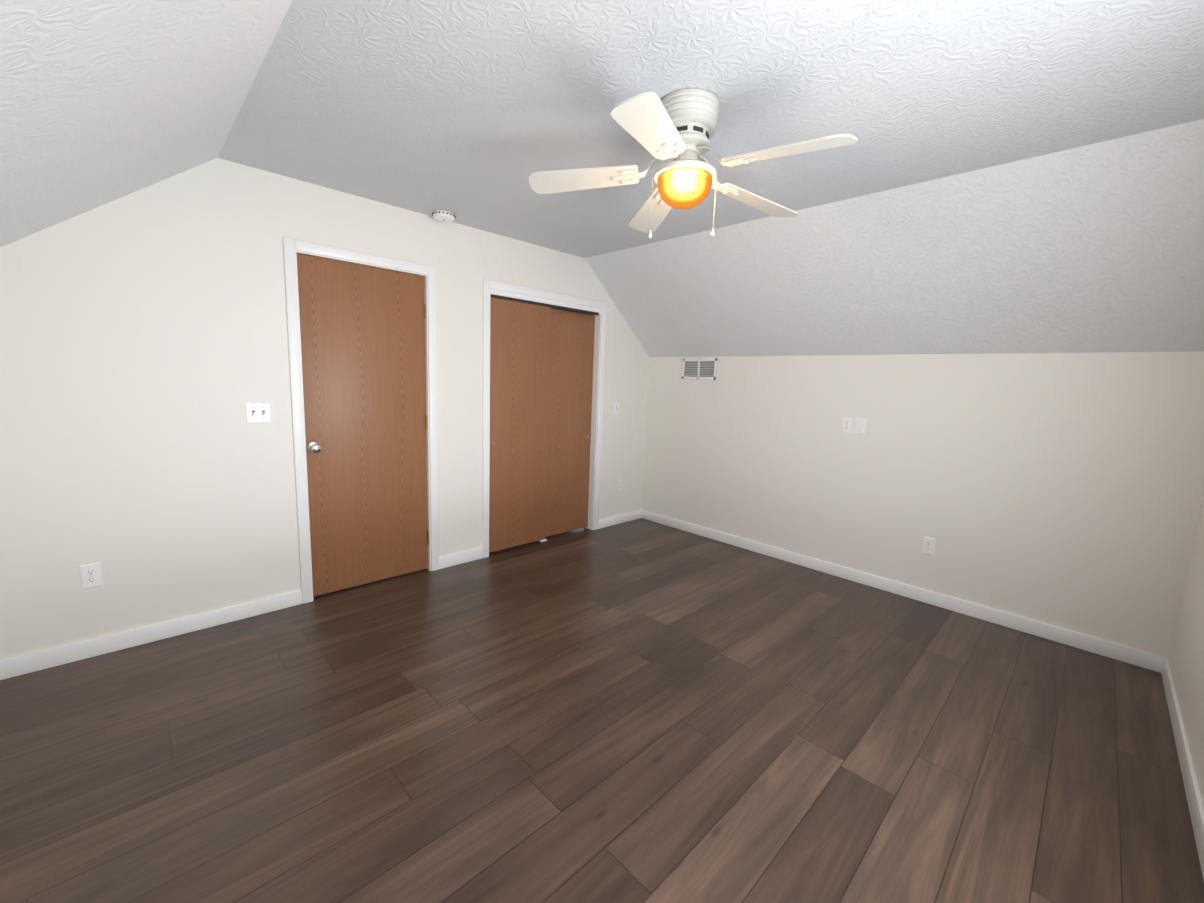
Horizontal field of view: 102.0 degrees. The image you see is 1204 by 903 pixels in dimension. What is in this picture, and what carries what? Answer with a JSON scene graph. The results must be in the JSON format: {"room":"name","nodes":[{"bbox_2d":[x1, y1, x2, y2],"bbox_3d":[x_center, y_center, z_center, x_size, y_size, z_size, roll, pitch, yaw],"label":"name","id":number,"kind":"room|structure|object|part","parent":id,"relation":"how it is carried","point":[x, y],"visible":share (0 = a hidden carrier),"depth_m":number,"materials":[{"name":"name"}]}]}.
{"room":"empty attic bedroom","nodes":[
{"label":"empty attic bedroom","id":0,"kind":"room"},
{"bbox_2d":[0,0,291,246],"bbox_3d":[-1.014,-0.795,0.846,0.998,0.783,3.605,-6,11,-44],"label":"ceiling","id":1,"kind":"structure","parent":0,"point":[102,102],"depth_m":1.38,"materials":[{"name":"white paint"}]},
{"bbox_2d":[0,158,649,659],"bbox_3d":[-1.102,-0.344,3.397,4.350,2.408,0.001,-6,11,-44],"label":"wall","id":2,"kind":"structure","parent":0,"point":[144,352],"depth_m":2.45,"materials":[{"name":"white paint"}]},
{"bbox_2d":[79,562,102,588],"bbox_3d":[-2.392,0.583,2.285,0.070,0.115,0.008,-6,11,-44],"label":"outlet","id":3,"kind":"object","parent":2,"relation":"attached to","point":[90,575],"visible":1,"depth_m":2.28,"materials":[{"name":"white plastic"}]},
{"bbox_2d":[245,402,271,423],"bbox_3d":[-1.865,-0.209,2.651,0.116,0.115,0.023,-6,11,-44],"label":"toggle light switch","id":4,"kind":"object","parent":2,"relation":"attached to","point":[257,412],"visible":1,"depth_m":2.65,"materials":[{"name":"white plastic"}]},
{"bbox_2d":[0,510,641,679],"bbox_3d":[-1.142,0.804,3.558,4.350,0.088,0.013,-6,11,-44],"label":"baseboard","id":5,"kind":"structure","parent":2,"relation":"attached to","point":[44,659],"depth_m":2.49,"materials":[{"name":"white wood"}]},
{"bbox_2d":[283,237,438,603],"bbox_3d":[-1.491,-0.160,3.119,0.864,2.092,0.136,-6,11,-44],"label":"door frame","id":6,"kind":"structure","parent":2,"relation":"attached to","point":[292,248],"depth_m":2.90,"materials":[{"name":"white wood"}]},
{"bbox_2d":[297,254,428,596],"bbox_3d":[-1.461,-0.129,3.097,0.742,2.015,0.104,-6,11,-44],"label":"entry door","id":7,"kind":"structure","parent":2,"relation":"in","point":[362,330],"depth_m":3.07,"materials":[{"name":"brown wood"}]},
{"bbox_3d":[-1.452,-0.133,3.095,0.732,1.659,0.088,-6,11,-44],"label":"entry door hardware","id":8,"kind":"part","parent":7,"relation":"part of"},
{"bbox_2d":[489,290,599,552],"bbox_3d":[-0.488,-0.225,4.103,1.112,2.018,0.090,-6,11,-44],"label":"closet doors","id":9,"kind":"structure","parent":2,"relation":"in","point":[541,365],"depth_m":4.02,"materials":[{"name":"brown wood"}]},
{"bbox_2d":[482,279,606,557],"bbox_3d":[-0.485,-0.255,4.096,1.236,2.080,0.136,-6,11,-44],"label":"trim","id":10,"kind":"structure","parent":2,"relation":"attached to","point":[597,407],"depth_m":4.04,"materials":[{"name":"white wood"}]},
{"bbox_2d":[613,402,618,413],"bbox_3d":[0.142,-0.407,4.598,0.070,0.115,0.023,-6,11,-44],"label":"light switch","id":11,"kind":"object","parent":2,"relation":"attached to","point":[616,408],"visible":1,"depth_m":4.60,"materials":[{"name":"white plastic"}]},
{"bbox_2d":[617,479,621,490],"bbox_3d":[0.173,0.329,4.773,0.070,0.115,0.008,-6,11,-44],"label":"outlet","id":12,"kind":"object","parent":2,"relation":"attached to","point":[619,484],"visible":1,"depth_m":4.77,"materials":[{"name":"white plastic"}]},
{"bbox_2d":[0,518,1203,902],"bbox_3d":[0.067,1.070,2.339,4.350,0.001,3.725,-6,11,-44],"label":"floor","id":13,"kind":"structure","parent":0,"point":[640,710],"depth_m":1.85,"materials":[{"name":"wood"}]},
{"bbox_2d":[218,0,1203,257],"bbox_3d":[0.233,-1.307,1.985,2.445,0.001,3.605,-6,11,-44],"label":"ceiling","id":14,"kind":"structure","parent":0,"point":[472,112],"depth_m":1.71,"materials":[{"name":"white paint"}]},
{"bbox_2d":[432,210,455,221],"bbox_3d":[-1.007,-1.497,3.109,0.142,0.038,0.140,-6,11,-44],"label":"smoke detector","id":15,"kind":"object","parent":14,"relation":"attached to","point":[443,216],"visible":0.98,"depth_m":3.07,"materials":[{"name":"white plastic"}]},
{"bbox_2d":[529,88,857,238],"bbox_3d":[0.343,-1.039,1.813,1.139,0.472,1.111,-6,11,-44],"label":"ceiling fan","id":16,"kind":"object","parent":14,"relation":"hanging from","point":[679,126],"visible":1,"depth_m":1.75,"materials":[{"name":"white metal"}]},
{"bbox_3d":[0.309,-0.978,1.840,0.206,0.104,0.206,-6,11,-44],"label":"globe","id":17,"kind":"part","parent":16,"relation":"part of","materials":[{"name":"orange glass"}]},
{"bbox_2d":[585,119,1203,356],"bbox_3d":[1.419,-1.050,3.203,0.907,0.764,3.605,-6,11,-44],"label":"ceiling","id":18,"kind":"structure","parent":0,"point":[1096,248],"depth_m":2.62,"materials":[{"name":"white paint"}]},
{"bbox_2d":[642,351,1203,657],"bbox_3d":[1.697,0.108,3.690,0.001,1.644,3.605,-6,11,-44],"label":"wall","id":19,"kind":"structure","parent":0,"point":[1064,490],"depth_m":3.07,"materials":[{"name":"white paint"}]},
{"bbox_2d":[682,358,716,379],"bbox_3d":[0.881,-0.752,4.435,0.010,0.186,0.370,-6,11,-44],"label":"air vent","id":20,"kind":"object","parent":19,"relation":"in","point":[699,368],"visible":1,"depth_m":4.43,"materials":[{"name":"white plastic"}]},
{"bbox_2d":[841,417,852,432],"bbox_3d":[1.786,-0.193,3.561,0.008,0.115,0.070,-6,11,-44],"label":"outlet","id":21,"kind":"object","parent":19,"relation":"attached to","point":[846,424],"visible":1,"depth_m":3.56,"materials":[{"name":"white plastic"}]},
{"bbox_2d":[854,418,866,433],"bbox_3d":[1.849,-0.183,3.496,0.010,0.115,0.070,-6,11,-44],"label":"light switch","id":22,"kind":"object","parent":19,"relation":"attached to","point":[860,424],"visible":1,"depth_m":3.49,"materials":[{"name":"white plastic"}]},
{"bbox_2d":[642,510,1166,672],"bbox_3d":[1.663,0.878,3.796,0.013,0.088,3.605,-6,11,-44],"label":"baseboard","id":23,"kind":"structure","parent":19,"relation":"attached to","point":[1134,656],"depth_m":3.20,"materials":[{"name":"white wood"}]},
{"bbox_2d":[922,537,935,555],"bbox_3d":[2.174,0.630,3.247,0.008,0.115,0.070,-6,11,-44],"label":"outlet","id":24,"kind":"object","parent":19,"relation":"attached to","point":[928,546],"visible":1,"depth_m":3.24,"materials":[{"name":"white plastic"}]},
{"bbox_2d":[1168,495,1203,805],"bbox_3d":[1.411,0.119,0.854,4.350,2.408,0.001,-6,11,-44],"label":"wall","id":25,"kind":"structure","parent":0,"point":[1186,657],"depth_m":2.12,"materials":[{"name":"white paint"}]},
{"bbox_2d":[1161,657,1203,880],"bbox_3d":[1.362,1.266,1.023,4.350,0.088,0.013,-6,11,-44],"label":"baseboard","id":26,"kind":"structure","parent":25,"relation":"attached to","point":[1193,797],"depth_m":1.82,"materials":[{"name":"white wood"}]}
]}

